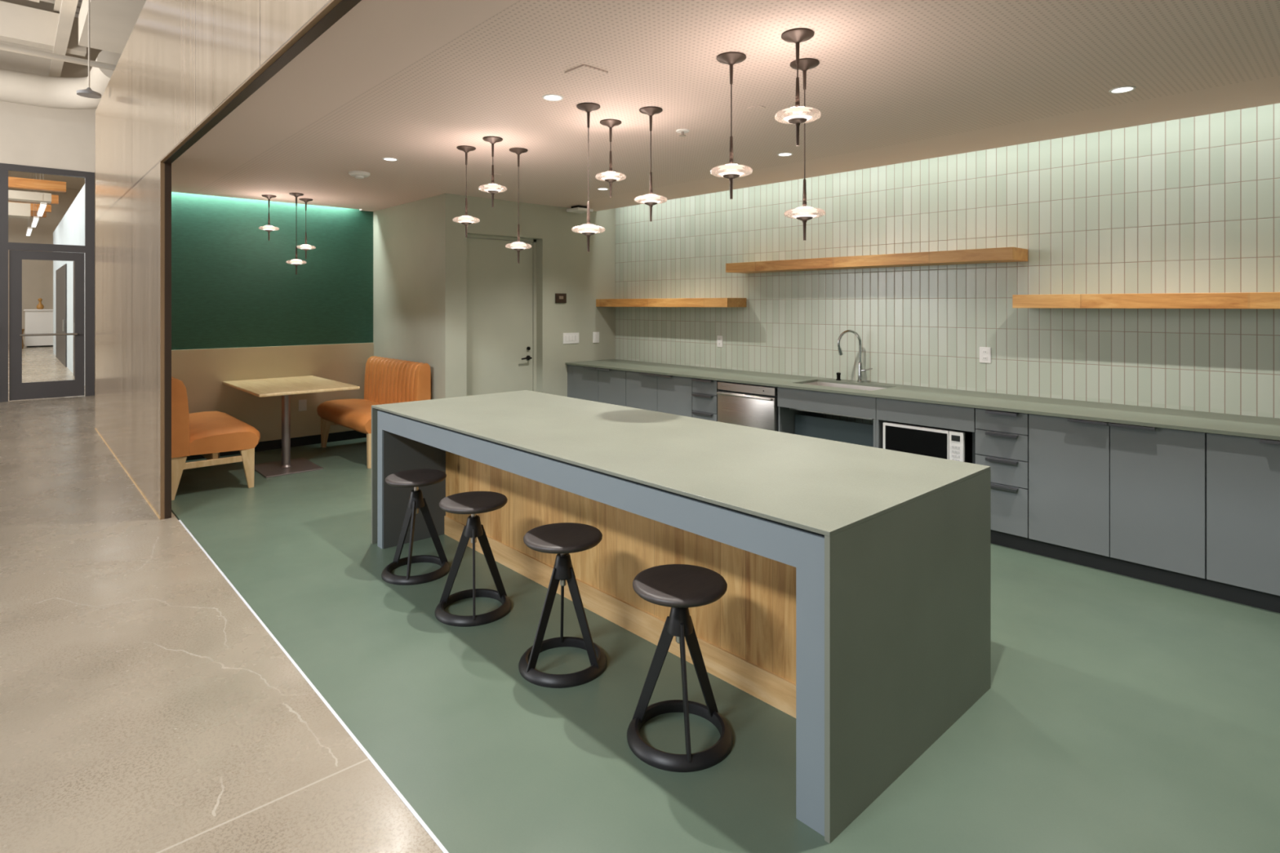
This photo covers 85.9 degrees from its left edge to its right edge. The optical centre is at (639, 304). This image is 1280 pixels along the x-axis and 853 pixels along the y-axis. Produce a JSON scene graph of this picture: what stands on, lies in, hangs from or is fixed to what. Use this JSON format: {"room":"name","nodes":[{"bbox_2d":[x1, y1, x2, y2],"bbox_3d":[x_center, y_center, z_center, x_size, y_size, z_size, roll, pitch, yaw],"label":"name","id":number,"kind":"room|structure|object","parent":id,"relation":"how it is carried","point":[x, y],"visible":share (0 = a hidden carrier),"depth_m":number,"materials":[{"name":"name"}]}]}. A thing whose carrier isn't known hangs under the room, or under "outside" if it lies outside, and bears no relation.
{"room":"office break room","nodes":[
{"label":"office break room","id":0,"kind":"room"},
{"bbox_2d":[8,190,51,218],"bbox_3d":[-20.567,-2.970,17.967,7.700,0.400,4.900,0,0,-43],"label":"ceiling","id":1,"kind":"structure","parent":0,"point":[15,210],"depth_m":18.72,"materials":[{"name":"paint"}]},
{"bbox_2d":[8,201,51,213],"bbox_3d":[-23.132,-3.290,20.839,8.020,0.240,0.240,0,0,-43],"label":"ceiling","id":2,"kind":"structure","parent":0,"point":[48,208],"depth_m":23.24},
{"bbox_2d":[14,195,58,204],"bbox_3d":[-20.082,-3.090,17.530,8.020,0.240,0.240,0,0,-43],"label":"beam","id":3,"kind":"structure","parent":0,"point":[55,198],"depth_m":20.10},
{"bbox_2d":[8,177,66,192],"bbox_3d":[-17.711,-3.020,14.956,8.020,0.240,0.240,0,0,-43],"label":"beam","id":4,"kind":"structure","parent":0,"point":[13,182],"depth_m":17.20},
{"bbox_2d":[30,211,46,217],"bbox_3d":[-25.842,-3.490,23.781,8.020,0.240,0.240,0,0,-43],"label":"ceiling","id":5,"kind":"structure","parent":0,"point":[44,215],"depth_m":26.29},
{"bbox_2d":[8,187,80,344],"bbox_3d":[-26.526,-1.620,26.279,10.600,6.400,0.200,0,0,-43],"label":"wall","id":6,"kind":"structure","parent":0,"point":[37,275],"depth_m":27.99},
{"bbox_2d":[8,170,84,190],"bbox_3d":[-19.157,-4.870,18.281,10.600,0.100,21.950,0,0,-43],"label":"ceiling","id":7,"kind":"structure","parent":0,"point":[72,183],"depth_m":26.19,"materials":[{"name":"white paint"}]},
{"bbox_2d":[26,173,32,235],"bbox_3d":[-22.259,-3.720,25.043,0.120,2.200,3.000,0,0,-43],"label":"linear light","id":8,"kind":"object","parent":7,"relation":"hanging from","point":[28,229],"visible":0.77,"depth_m":24.52,"materials":[{"name":"white plastic"}]},
{"bbox_2d":[31,173,39,227],"bbox_3d":[-19.497,-3.720,22.148,0.120,2.200,3.000,0,0,-43],"label":"linear light","id":9,"kind":"object","parent":7,"relation":"hanging from","point":[35,220],"visible":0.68,"depth_m":21.64,"materials":[{"name":"white plastic"}]},
{"bbox_2d":[36,202,46,216],"bbox_3d":[-16.750,-3.720,19.241,0.120,2.200,3.000,0,0,-43],"label":"linear light","id":10,"kind":"object","parent":7,"relation":"hanging from","point":[42,206],"visible":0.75,"depth_m":18.86,"materials":[{"name":"white plastic"}]},
{"bbox_2d":[0,40,102,395],"bbox_3d":[-11.652,-1.620,10.136,10.600,6.400,0.200,0,0,-43],"label":"wall","id":11,"kind":"structure","parent":0,"point":[31,135],"depth_m":11.56,"materials":[{"name":"white paint"}]},
{"bbox_2d":[0,163,94,402],"bbox_3d":[-10.726,-0.360,10.847,3.325,3.880,0.130,0,0,-43],"label":"door","id":12,"kind":"structure","parent":11,"relation":"in","point":[83,383],"depth_m":11.52,"materials":[{"name":"grey metal"}]},
{"bbox_2d":[22,328,24,348],"bbox_3d":[-22.427,1.205,24.752,0.400,0.750,0.400,0,0,-43],"label":"door handle","id":13,"kind":"object","parent":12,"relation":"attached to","point":[23,330],"visible":0.14,"depth_m":24.80,"materials":[{"name":"silver"}]},
{"bbox_2d":[48,0,78,77],"bbox_3d":[-3.715,-4.145,4.906,0.145,0.610,18.250,0,0,-43],"label":"roof beam","id":14,"kind":"structure","parent":11,"relation":"attached to","point":[66,9],"depth_m":9.83,"materials":[{"name":"paint"}]},
{"bbox_2d":[0,0,86,56],"bbox_3d":[-11.439,-4.120,7.987,7.800,0.500,0.250,0,0,-43],"label":"girder","id":15,"kind":"object","parent":14,"relation":"attached to","point":[19,24],"visible":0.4,"depth_m":10.13,"materials":[{"name":"paint"}]},
{"bbox_2d":[0,50,121,109],"bbox_3d":[-11.229,-3.454,8.234,8.244,0.619,2.161,0,0,-43],"label":"duct","id":16,"kind":"object","parent":15,"relation":"hanging from","point":[15,86],"visible":0.7,"depth_m":10.72,"materials":[{"name":"metal"}]},
{"bbox_2d":[76,0,101,98],"bbox_3d":[-5.956,-3.060,7.430,0.210,1.600,0.210,0,0,-43],"label":"pendant","id":17,"kind":"object","parent":14,"relation":"hanging from","point":[88,92],"visible":1,"depth_m":7.42,"materials":[{"name":"grey"}]},
{"bbox_2d":[78,0,146,53],"bbox_3d":[-2.362,-3.630,4.113,0.700,0.380,14.250,0,0,-43],"label":"ceiling panel","id":18,"kind":"object","parent":14,"relation":"hanging from","point":[112,22],"visible":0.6,"depth_m":8.44,"materials":[{"name":"paint"}]},
{"bbox_2d":[53,184,84,373],"bbox_3d":[-14.406,-0.395,17.423,0.175,3.950,14.250,0,0,-43],"label":"wall","id":19,"kind":"structure","parent":0,"point":[70,230],"depth_m":16.45,"materials":[{"name":"white paint"}]},
{"bbox_2d":[55,263,66,367],"bbox_3d":[-16.175,0.270,19.159,0.075,2.620,4.700,0,0,-43],"label":"door","id":20,"kind":"structure","parent":19,"relation":"in","point":[61,273],"depth_m":18.70,"materials":[{"name":"silver metal"}]},
{"bbox_2d":[73,261,74,375],"bbox_3d":[-12.312,0.305,14.967,0.075,2.550,1.300,0,0,-43],"label":"door","id":21,"kind":"structure","parent":19,"relation":"in","point":[73,261],"depth_m":15.30,"materials":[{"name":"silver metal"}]},
{"bbox_2d":[74,0,82,17],"bbox_3d":[-4.628,-4.870,4.064,12.700,0.100,18.650,0,0,-43],"label":"deck","id":22,"kind":"object","parent":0,"point":[79,3],"depth_m":11.18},
{"bbox_2d":[0,0,54,12],"bbox_3d":[-11.954,-4.670,8.295,7.460,0.300,0.120,0,0,-43],"label":"roof purlin","id":23,"kind":"structure","parent":22,"relation":"attached to","point":[43,6],"depth_m":10.62,"materials":[{"name":"paint"}]},
{"bbox_2d":[40,0,54,4],"bbox_3d":[-11.479,-4.670,7.780,7.460,0.300,0.120,0,0,-43],"label":"roof purlin","id":24,"kind":"structure","parent":22,"relation":"attached to","point":[52,2],"depth_m":10.23,"materials":[{"name":"paint"}]},
{"bbox_2d":[95,0,331,516],"bbox_3d":[-1.743,-0.445,4.425,1.767,4.050,13.470,0,0,-43],"label":"wall","id":25,"kind":"structure","parent":0,"point":[180,60],"depth_m":5.63,"materials":[{"name":"brown wood"}]},
{"bbox_2d":[94,427,159,519],"bbox_3d":[-5.246,1.575,6.918,0.006,0.010,5.055,0,0,-43],"label":"baseboard","id":26,"kind":"structure","parent":25,"relation":"attached to","point":[135,485],"depth_m":6.19,"materials":[{"name":"brown wood"}]},
{"bbox_2d":[164,163,171,519],"bbox_3d":[-3.494,0.260,5.089,0.041,2.640,0.010,0,0,-43],"label":"trim","id":27,"kind":"structure","parent":25,"relation":"attached to","point":[167,166],"depth_m":5.08,"materials":[{"name":"brown metal"}]},
{"bbox_2d":[160,0,342,519],"bbox_3d":[-0.671,0.260,1.975,0.026,2.640,8.415,0,0,-43],"label":"trim","id":28,"kind":"structure","parent":25,"relation":"attached to","point":[333,3],"depth_m":5.06,"materials":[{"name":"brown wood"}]},
{"bbox_2d":[164,0,361,163],"bbox_3d":[-0.645,-1.054,1.993,0.046,0.012,8.405,0,0,-43],"label":"trim","id":29,"kind":"structure","parent":25,"relation":"attached to","point":[344,6],"depth_m":3.03,"materials":[{"name":"brown metal"}]},
{"bbox_2d":[171,191,373,350],"bbox_3d":[-4.068,0.030,7.580,2.499,3.100,0.150,0,0,-43],"label":"wall","id":30,"kind":"structure","parent":0,"point":[233,286],"depth_m":7.48,"materials":[{"name":"paint"}]},
{"bbox_2d":[171,342,373,441],"bbox_3d":[-4.068,0.968,7.469,2.349,1.025,0.014,0,0,-43],"label":"wall panel","id":31,"kind":"object","parent":30,"relation":"attached to","point":[202,372],"depth_m":7.47,"materials":[{"name":"wood"}]},
{"bbox_2d":[186,430,366,460],"bbox_3d":[-4.066,1.530,7.466,2.349,0.100,0.020,0,0,-43],"label":"baseboard","id":32,"kind":"structure","parent":30,"relation":"attached to","point":[347,435],"depth_m":7.70,"materials":[{"name":"black rubber"}]},
{"bbox_2d":[298,399,306,411],"bbox_3d":[-3.785,1.127,7.712,0.085,0.125,0.011,0,0,-43],"label":"wall socket","id":33,"kind":"object","parent":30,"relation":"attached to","point":[302,403],"visible":1,"depth_m":7.71,"materials":[{"name":"white plastic"}]},
{"bbox_2d":[373,195,436,399],"bbox_3d":[-2.589,0.030,7.708,0.150,3.100,1.666,0,0,-43],"label":"wall","id":34,"kind":"structure","parent":0,"point":[405,235],"depth_m":7.59,"materials":[{"name":"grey paint"}]},
{"bbox_2d":[436,193,614,399],"bbox_3d":[-1.193,0.030,7.739,2.246,3.100,0.180,0,0,-43],"label":"wall","id":35,"kind":"structure","parent":0,"point":[564,263],"depth_m":7.75,"materials":[{"name":"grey paint"}]},
{"bbox_2d":[466,234,536,395],"bbox_3d":[-1.517,0.420,7.476,0.940,2.320,0.118,0,0,-43],"label":"door","id":36,"kind":"structure","parent":35,"relation":"in","point":[501,291],"depth_m":7.48,"materials":[{"name":"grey paint"}]},
{"bbox_2d":[555,293,566,302],"bbox_3d":[-0.906,-0.075,7.868,0.150,0.110,0.020,0,0,-43],"label":"room sign","id":37,"kind":"object","parent":35,"relation":"attached to","point":[559,298],"visible":1,"depth_m":7.85,"materials":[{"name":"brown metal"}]},
{"bbox_2d":[563,332,578,343],"bbox_3d":[-0.803,0.387,7.969,0.212,0.124,0.012,0,0,-43],"label":"light switch","id":38,"kind":"object","parent":35,"relation":"attached to","point":[568,338],"visible":1,"depth_m":7.96,"materials":[{"name":"white plastic"}]},
{"bbox_2d":[592,332,599,342],"bbox_3d":[-0.525,0.390,8.225,0.095,0.130,0.011,0,0,-43],"label":"wall socket","id":39,"kind":"object","parent":35,"relation":"attached to","point":[595,335],"visible":1,"depth_m":8.22,"materials":[{"name":"white plastic"}]},
{"bbox_2d":[0,343,1279,852],"bbox_3d":[-12.038,1.680,12.024,12.590,0.200,40.400,0,0,-43],"label":"floor","id":40,"kind":"structure","parent":0,"point":[1119,713],"depth_m":2.69,"materials":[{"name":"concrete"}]},
{"bbox_2d":[23,309,53,347],"bbox_3d":[-22.473,0.875,26.042,1.300,1.410,0.840,0,0,-43],"label":"reception desk","id":41,"kind":"object","parent":40,"relation":"on","point":[36,321],"visible":0.73,"depth_m":25.61,"materials":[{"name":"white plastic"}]},
{"bbox_2d":[36,297,44,309],"bbox_3d":[-22.627,-0.040,25.928,0.220,0.420,0.220,0,0,-43],"label":"vase","id":42,"kind":"object","parent":41,"relation":"on","point":[40,306],"visible":1,"depth_m":25.88,"materials":[{"name":"brown ceramic"}]},
{"bbox_2d":[171,376,260,500],"bbox_3d":[-4.012,1.091,6.263,0.703,0.985,1.390,0,0,-43],"label":"bench","id":43,"kind":"object","parent":40,"relation":"on","point":[207,434],"visible":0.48,"depth_m":5.76,"materials":[{"name":"orange leather"}]},
{"bbox_2d":[222,375,359,478],"bbox_3d":[-3.554,1.190,6.964,0.890,0.780,1.420,0,0,-43],"label":"table","id":44,"kind":"object","parent":40,"relation":"on","point":[285,387],"visible":0.98,"depth_m":6.64,"materials":[{"name":"brown wood"}]},
{"bbox_2d":[178,520,448,852],"bbox_3d":[-0.568,1.629,1.992,0.010,0.102,8.300,0,0,-43],"label":"trim","id":45,"kind":"structure","parent":40,"relation":"on","point":[403,799],"depth_m":2.60,"materials":[{"name":"white metal"}]},
{"bbox_2d":[316,355,431,468],"bbox_3d":[-2.869,1.091,7.317,0.703,0.985,1.390,0,0,-43],"label":"bench","id":46,"kind":"object","parent":40,"relation":"on","point":[387,380],"visible":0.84,"depth_m":7.25,"materials":[{"name":"orange leather"}]},
{"bbox_2d":[381,469,449,585],"bbox_3d":[-1.324,1.294,4.067,0.388,0.571,0.388,0,0,-43],"label":"bar stool","id":47,"kind":"object","parent":40,"relation":"on","point":[415,478],"visible":1,"depth_m":4.05,"materials":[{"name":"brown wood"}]},
{"bbox_2d":[434,491,511,626],"bbox_3d":[-0.863,1.294,3.567,0.388,0.571,0.388,0,0,-43],"label":"bar stool","id":48,"kind":"object","parent":40,"relation":"on","point":[472,503],"visible":1,"depth_m":3.56,"materials":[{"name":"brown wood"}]},
{"bbox_2d":[518,522,607,688],"bbox_3d":[-0.338,1.294,3.026,0.388,0.571,0.388,0,0,-43],"label":"bar stool","id":49,"kind":"object","parent":40,"relation":"on","point":[562,539],"visible":1,"depth_m":2.98,"materials":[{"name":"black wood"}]},
{"bbox_2d":[567,364,626,406],"bbox_3d":[-0.244,1.084,7.794,0.756,0.792,1.023,0,0,-43],"label":"base cabinet","id":50,"kind":"object","parent":40,"relation":"on","point":[603,385],"depth_m":7.52,"materials":[{"name":"grey laminate"}]},
{"bbox_2d":[564,359,1279,440],"bbox_3d":[1.974,0.676,5.402,0.755,0.020,7.550,0,0,-43],"label":"countertop","id":51,"kind":"structure","parent":50,"relation":"on","point":[1257,427],"depth_m":4.75,"materials":[{"name":"stone"}]},
{"bbox_2d":[789,382,886,420],"bbox_3d":[1.692,0.788,5.734,0.424,0.204,0.764,0,0,-43],"label":"sink","id":52,"kind":"object","parent":51,"relation":"in","point":[821,384],"visible":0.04,"depth_m":5.86,"materials":[{"name":"silver metal"}]},
{"bbox_2d":[835,372,840,380],"bbox_3d":[1.756,0.631,6.078,0.044,0.070,0.044,0,0,-43],"label":"air gap","id":53,"kind":"object","parent":51,"relation":"on","point":[838,374],"visible":1,"depth_m":6.06,"materials":[{"name":"black"}]},
{"bbox_2d":[837,329,872,382],"bbox_3d":[1.834,0.440,5.899,0.291,0.451,0.114,0,0,6],"label":"tap","id":54,"kind":"object","parent":51,"relation":"on","point":[860,370],"visible":1,"depth_m":5.91,"materials":[{"name":"silver metal"}]},
{"bbox_2d":[626,370,692,417],"bbox_3d":[0.423,1.084,7.070,0.756,0.792,0.939,0,0,-43],"label":"base cabinet","id":55,"kind":"object","parent":40,"relation":"on","point":[670,394],"visible":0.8,"depth_m":6.81,"materials":[{"name":"grey laminate"}]},
{"bbox_2d":[626,564,733,772],"bbox_3d":[0.145,1.294,2.516,0.388,0.571,0.388,0,0,-43],"label":"bar stool","id":56,"kind":"object","parent":40,"relation":"on","point":[678,587],"visible":1,"depth_m":2.49,"materials":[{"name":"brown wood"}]},
{"bbox_2d":[371,390,991,844],"bbox_3d":[-0.159,1.123,3.700,1.230,0.914,3.447,0,0,-43],"label":"kitchen island","id":57,"kind":"object","parent":40,"relation":"on","point":[855,605],"visible":0.98,"depth_m":2.71,"materials":[{"name":"grey stone"}]},
{"bbox_2d":[371,390,990,536],"bbox_3d":[-0.166,0.673,3.693,1.210,0.014,3.447,0,0,-43],"label":"island countertop","id":58,"kind":"structure","parent":57,"relation":"on","point":[824,486],"depth_m":3.01,"materials":[{"name":"grey stone"}]},
{"bbox_2d":[691,377,719,421],"bbox_3d":[0.848,1.084,6.609,0.756,0.792,0.306,0,0,-43],"label":"drawer unit","id":59,"kind":"object","parent":40,"relation":"on","point":[704,396],"visible":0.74,"depth_m":6.37,"materials":[{"name":"grey laminate"}]},
{"bbox_2d":[716,381,778,431],"bbox_3d":[1.144,1.084,6.222,0.685,0.792,0.656,0,0,-43],"label":"dishwasher","id":60,"kind":"object","parent":40,"relation":"on","point":[754,406],"visible":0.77,"depth_m":5.99,"materials":[{"name":"silver"}]},
{"bbox_2d":[777,386,875,447],"bbox_3d":[1.708,1.084,5.681,0.690,0.792,0.891,0,0,-43],"label":"base cabinet","id":61,"kind":"object","parent":40,"relation":"on","point":[814,424],"visible":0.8,"depth_m":5.56,"materials":[{"name":"grey laminate"}]},
{"bbox_2d":[875,397,976,463],"bbox_3d":[2.250,1.086,5.091,0.690,0.788,0.707,0,0,-43],"label":"base cabinet","id":62,"kind":"object","parent":40,"relation":"on","point":[931,415],"visible":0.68,"depth_m":4.85,"materials":[{"name":"grey laminate"}]},
{"bbox_2d":[883,421,976,463],"bbox_3d":[2.151,1.030,5.016,0.438,0.325,0.582,0,0,-43],"label":"microwave","id":63,"kind":"object","parent":62,"relation":"on","point":[933,442],"visible":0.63,"depth_m":4.83,"materials":[{"name":"silver metal"}]},
{"bbox_2d":[975,408,1028,537],"bbox_3d":[2.600,1.084,4.707,0.756,0.792,0.323,0,0,-43],"label":"drawer unit","id":64,"kind":"object","parent":40,"relation":"on","point":[1002,437],"visible":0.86,"depth_m":4.45,"materials":[{"name":"grey laminate"}]},
{"bbox_2d":[1028,413,1206,578],"bbox_3d":[3.008,1.084,4.264,0.756,0.792,0.873,0,0,-43],"label":"base cabinet","id":65,"kind":"object","parent":40,"relation":"on","point":[1137,494],"visible":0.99,"depth_m":4.00,"materials":[{"name":"grey laminate"}]},
{"bbox_2d":[991,529,1279,613],"bbox_3d":[1.745,1.531,5.205,0.020,0.098,7.530,0,0,-43],"label":"toe kick","id":66,"kind":"object","parent":40,"relation":"on","point":[1259,599],"visible":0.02,"depth_m":3.95,"materials":[{"name":"laminate"}]},
{"bbox_2d":[1206,432,1279,595],"bbox_3d":[3.605,1.084,3.616,0.756,0.792,0.881,0,0,-43],"label":"base cabinet","id":67,"kind":"object","parent":40,"relation":"on","point":[1243,473],"visible":0.99,"depth_m":3.60,"materials":[{"name":"grey laminate"}]},
{"bbox_2d":[171,0,1279,211],"bbox_3d":[0.223,-1.145,4.255,4.305,0.050,10.556,0,0,-43],"label":"ceiling","id":68,"kind":"structure","parent":0,"point":[412,82],"depth_m":3.56,"materials":[{"name":"paint"}]},
{"bbox_2d":[258,195,279,240],"bbox_3d":[-3.807,-0.889,7.054,0.190,0.462,0.190,0,0,-43],"label":"pendant lamp","id":69,"kind":"object","parent":68,"relation":"hanging from","point":[268,228],"visible":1,"depth_m":7.03,"materials":[{"name":"brown metal"}]},
{"bbox_2d":[285,192,306,275],"bbox_3d":[-3.467,-0.712,6.936,0.190,0.816,0.190,0,0,-43],"label":"pendant lamp","id":70,"kind":"object","parent":68,"relation":"hanging from","point":[295,262],"visible":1,"depth_m":6.91,"materials":[{"name":"brown metal"}]},
{"bbox_2d":[296,198,315,259],"bbox_3d":[-3.543,-0.802,7.290,0.190,0.636,0.190,0,0,-43],"label":"pendant lamp","id":71,"kind":"object","parent":68,"relation":"hanging from","point":[305,247],"visible":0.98,"depth_m":7.27,"materials":[{"name":"brown metal"}]},
{"bbox_2d":[348,170,369,178],"bbox_3d":[-2.380,-1.097,5.830,0.170,0.047,0.170,0,0,-43],"label":"smoke detector","id":72,"kind":"object","parent":68,"relation":"attached to","point":[357,174],"visible":1,"depth_m":5.78,"materials":[{"name":"white plastic"}]},
{"bbox_2d":[382,157,398,161],"bbox_3d":[-1.921,-1.118,5.287,0.116,0.004,0.116,0,0,-43],"label":"recessed light","id":73,"kind":"object","parent":68,"relation":"in","point":[391,159],"visible":1,"depth_m":5.29,"materials":[{"name":"white plastic"}]},
{"bbox_2d":[452,145,479,237],"bbox_3d":[-1.238,-0.799,4.901,0.190,0.642,0.190,0,0,-43],"label":"pendant lamp","id":74,"kind":"object","parent":68,"relation":"hanging from","point":[466,220],"visible":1,"depth_m":4.87,"materials":[{"name":"brown metal"}]},
{"bbox_2d":[457,215,473,222],"bbox_3d":[-1.238,-0.608,4.901,0.124,0.052,0.124,0,0,-43],"label":"diffuser","id":75,"kind":"object","parent":74,"relation":"attached to","point":[464,219],"depth_m":4.82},
{"bbox_2d":[478,136,506,207],"bbox_3d":[-0.992,-0.889,4.633,0.190,0.462,0.190,0,0,-43],"label":"pendant lamp","id":76,"kind":"object","parent":68,"relation":"hanging from","point":[492,188],"visible":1,"depth_m":4.61,"materials":[{"name":"brown metal"}]},
{"bbox_2d":[484,183,501,191],"bbox_3d":[-0.992,-0.788,4.633,0.124,0.052,0.124,0,0,-43],"label":"diffuser","id":77,"kind":"object","parent":76,"relation":"attached to","point":[490,187],"depth_m":4.56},
{"bbox_2d":[505,147,531,263],"bbox_3d":[-0.878,-0.709,4.966,0.190,0.822,0.190,0,0,-43],"label":"pendant lamp","id":78,"kind":"object","parent":68,"relation":"hanging from","point":[517,246],"visible":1,"depth_m":4.94,"materials":[{"name":"brown metal"}]},
{"bbox_2d":[511,241,525,248],"bbox_3d":[-0.878,-0.428,4.966,0.124,0.052,0.124,0,0,-43],"label":"diffuser","id":79,"kind":"object","parent":78,"relation":"attached to","point":[517,245],"depth_m":4.89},
{"bbox_2d":[542,93,563,101],"bbox_3d":[-0.471,-1.118,3.713,0.116,0.004,0.116,0,0,-43],"label":"recessed light","id":80,"kind":"object","parent":68,"relation":"in","point":[551,97],"visible":1,"depth_m":3.71,"materials":[{"name":"white plastic"}]},
{"bbox_2d":[566,205,593,213],"bbox_3d":[-0.685,-1.089,7.827,0.220,0.062,0.220,0,0,-43],"label":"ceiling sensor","id":81,"kind":"object","parent":68,"relation":"attached to","point":[575,209],"visible":0.95,"depth_m":7.77,"materials":[{"name":"plastic"}]},
{"bbox_2d":[564,64,608,80],"bbox_3d":[-0.258,-1.116,3.305,0.150,0.008,0.150,0,0,-43],"label":"access panel","id":82,"kind":"object","parent":68,"relation":"attached to","point":[584,72],"visible":1,"depth_m":3.30,"materials":[{"name":"paint"}]},
{"bbox_2d":[571,102,604,252],"bbox_3d":[-0.290,-0.709,3.872,0.190,0.822,0.190,0,0,-43],"label":"pendant lamp","id":83,"kind":"object","parent":68,"relation":"hanging from","point":[588,229],"visible":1,"depth_m":3.85,"materials":[{"name":"brown metal"}]},
{"bbox_2d":[579,223,597,233],"bbox_3d":[-0.290,-0.428,3.872,0.124,0.052,0.124,0,0,-43],"label":"diffuser","id":84,"kind":"object","parent":83,"relation":"attached to","point":[587,228],"depth_m":3.80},
{"bbox_2d":[595,119,626,197],"bbox_3d":[-0.180,-0.889,4.209,0.190,0.462,0.190,0,0,-43],"label":"pendant lamp","id":85,"kind":"object","parent":68,"relation":"hanging from","point":[610,176],"visible":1,"depth_m":4.18,"materials":[{"name":"brown metal"}]},
{"bbox_2d":[601,171,619,180],"bbox_3d":[-0.180,-0.788,4.209,0.124,0.052,0.124,0,0,-43],"label":"diffuser","id":86,"kind":"object","parent":85,"relation":"attached to","point":[608,175],"depth_m":4.15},
{"bbox_2d":[634,106,666,222],"bbox_3d":[0.062,-0.799,3.946,0.190,0.642,0.190,0,0,-43],"label":"pendant lamp","id":87,"kind":"object","parent":68,"relation":"hanging from","point":[650,199],"visible":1,"depth_m":3.92,"materials":[{"name":"brown metal"}]},
{"bbox_2d":[641,194,660,203],"bbox_3d":[0.062,-0.608,3.946,0.124,0.052,0.124,0,0,-43],"label":"diffuser","id":88,"kind":"object","parent":87,"relation":"attached to","point":[649,198],"depth_m":3.88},
{"bbox_2d":[675,128,689,137],"bbox_3d":[0.275,-1.103,4.424,0.090,0.035,0.090,0,0,-43],"label":"sprinkler","id":89,"kind":"object","parent":68,"relation":"attached to","point":[682,131],"visible":1,"depth_m":4.41,"materials":[{"name":"white plastic"}]},
{"bbox_2d":[710,51,752,199],"bbox_3d":[0.413,-0.799,3.108,0.190,0.642,0.190,0,0,-43],"label":"pendant lamp","id":90,"kind":"object","parent":68,"relation":"hanging from","point":[731,171],"visible":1,"depth_m":3.09,"materials":[{"name":"brown metal"}]},
{"bbox_2d":[719,164,743,176],"bbox_3d":[0.413,-0.608,3.108,0.124,0.052,0.124,0,0,-43],"label":"diffuser","id":91,"kind":"object","parent":90,"relation":"attached to","point":[733,170],"depth_m":3.04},
{"bbox_2d":[747,105,764,111],"bbox_3d":[0.662,-1.117,3.915,0.100,0.006,0.100,0,0,-43],"label":"sprinkler cover","id":92,"kind":"object","parent":68,"relation":"attached to","point":[757,108],"visible":1,"depth_m":3.90,"materials":[{"name":"paint"}]},
{"bbox_2d":[777,152,792,156],"bbox_3d":[1.080,-1.118,5.115,0.116,0.004,0.116,0,0,-43],"label":"recessed light","id":93,"kind":"object","parent":68,"relation":"in","point":[782,154],"visible":1,"depth_m":5.11,"materials":[{"name":"white plastic"}]},
{"bbox_2d":[773,28,821,146],"bbox_3d":[0.653,-0.889,2.848,0.190,0.462,0.190,0,0,-43],"label":"pendant lamp","id":94,"kind":"object","parent":68,"relation":"hanging from","point":[797,115],"visible":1,"depth_m":2.82,"materials":[{"name":"brown metal"}]},
{"bbox_2d":[783,115,811,122],"bbox_3d":[0.653,-0.788,2.848,0.124,0.052,0.124,0,0,-43],"label":"diffuser","id":95,"kind":"object","parent":94,"relation":"attached to","point":[788,118],"depth_m":2.82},
{"bbox_2d":[783,57,826,240],"bbox_3d":[0.763,-0.709,3.186,0.190,0.822,0.190,0,0,-43],"label":"pendant lamp","id":96,"kind":"object","parent":68,"relation":"hanging from","point":[804,213],"visible":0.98,"depth_m":3.16,"materials":[{"name":"brown metal"}]},
{"bbox_2d":[792,206,817,217],"bbox_3d":[0.763,-0.428,3.186,0.124,0.052,0.124,0,0,-43],"label":"diffuser","id":97,"kind":"object","parent":96,"relation":"attached to","point":[808,211],"depth_m":3.13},
{"bbox_2d":[1108,86,1136,93],"bbox_3d":[2.510,-1.118,3.577,0.116,0.004,0.116,0,0,-43],"label":"recessed light","id":98,"kind":"object","parent":68,"relation":"in","point":[1123,89],"visible":1,"depth_m":3.58,"materials":[{"name":"white plastic"}]},
{"bbox_2d":[614,102,1279,424],"bbox_3d":[2.684,0.030,5.336,0.200,3.100,9.010,0,0,-43],"label":"wall","id":99,"kind":"structure","parent":0,"point":[1188,205],"depth_m":5.13,"materials":[{"name":"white tile"}]},
{"bbox_2d":[595,297,746,306],"bbox_3d":[0.274,-0.022,7.583,0.300,0.092,2.038,0,0,-43],"label":"shelf","id":100,"kind":"object","parent":99,"relation":"attached to","point":[682,302],"visible":1,"depth_m":7.26,"materials":[{"name":"brown wood"}]},
{"bbox_2d":[716,335,722,347],"bbox_3d":[0.834,0.383,7.187,0.012,0.120,0.075,0,0,-43],"label":"wall socket","id":101,"kind":"object","parent":99,"relation":"attached to","point":[719,338],"visible":1,"depth_m":7.19,"materials":[{"name":"white plastic"}]},
{"bbox_2d":[725,247,1027,273],"bbox_3d":[1.838,-0.361,5.885,0.300,0.089,2.619,0,0,-43],"label":"shelf","id":102,"kind":"object","parent":99,"relation":"attached to","point":[1002,255],"visible":1,"depth_m":5.54,"materials":[{"name":"brown wood"}]},
{"bbox_2d":[979,346,991,363],"bbox_3d":[2.630,0.383,5.238,0.012,0.120,0.085,0,0,-43],"label":"wall socket","id":103,"kind":"object","parent":99,"relation":"attached to","point":[984,352],"visible":1,"depth_m":5.23,"materials":[{"name":"white plastic"}]},
{"bbox_2d":[1012,292,1279,309],"bbox_3d":[3.647,-0.024,3.922,0.300,0.093,2.726,0,0,-43],"label":"shelf","id":104,"kind":"object","parent":99,"relation":"attached to","point":[1271,300],"visible":1,"depth_m":4.24,"materials":[{"name":"brown wood"}]},
{"label":"outside","id":105,"kind":"structure","parent":0,"visible":0},
{"bbox_2d":[0,43,116,71],"bbox_3d":[-8.688,-2.750,5.592,8.400,0.070,0.070,0,0,-43],"label":"pipe","id":106,"kind":"object","parent":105,"point":[2,46],"visible":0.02,"depth_m":7.61,"materials":[{"name":"metal"}]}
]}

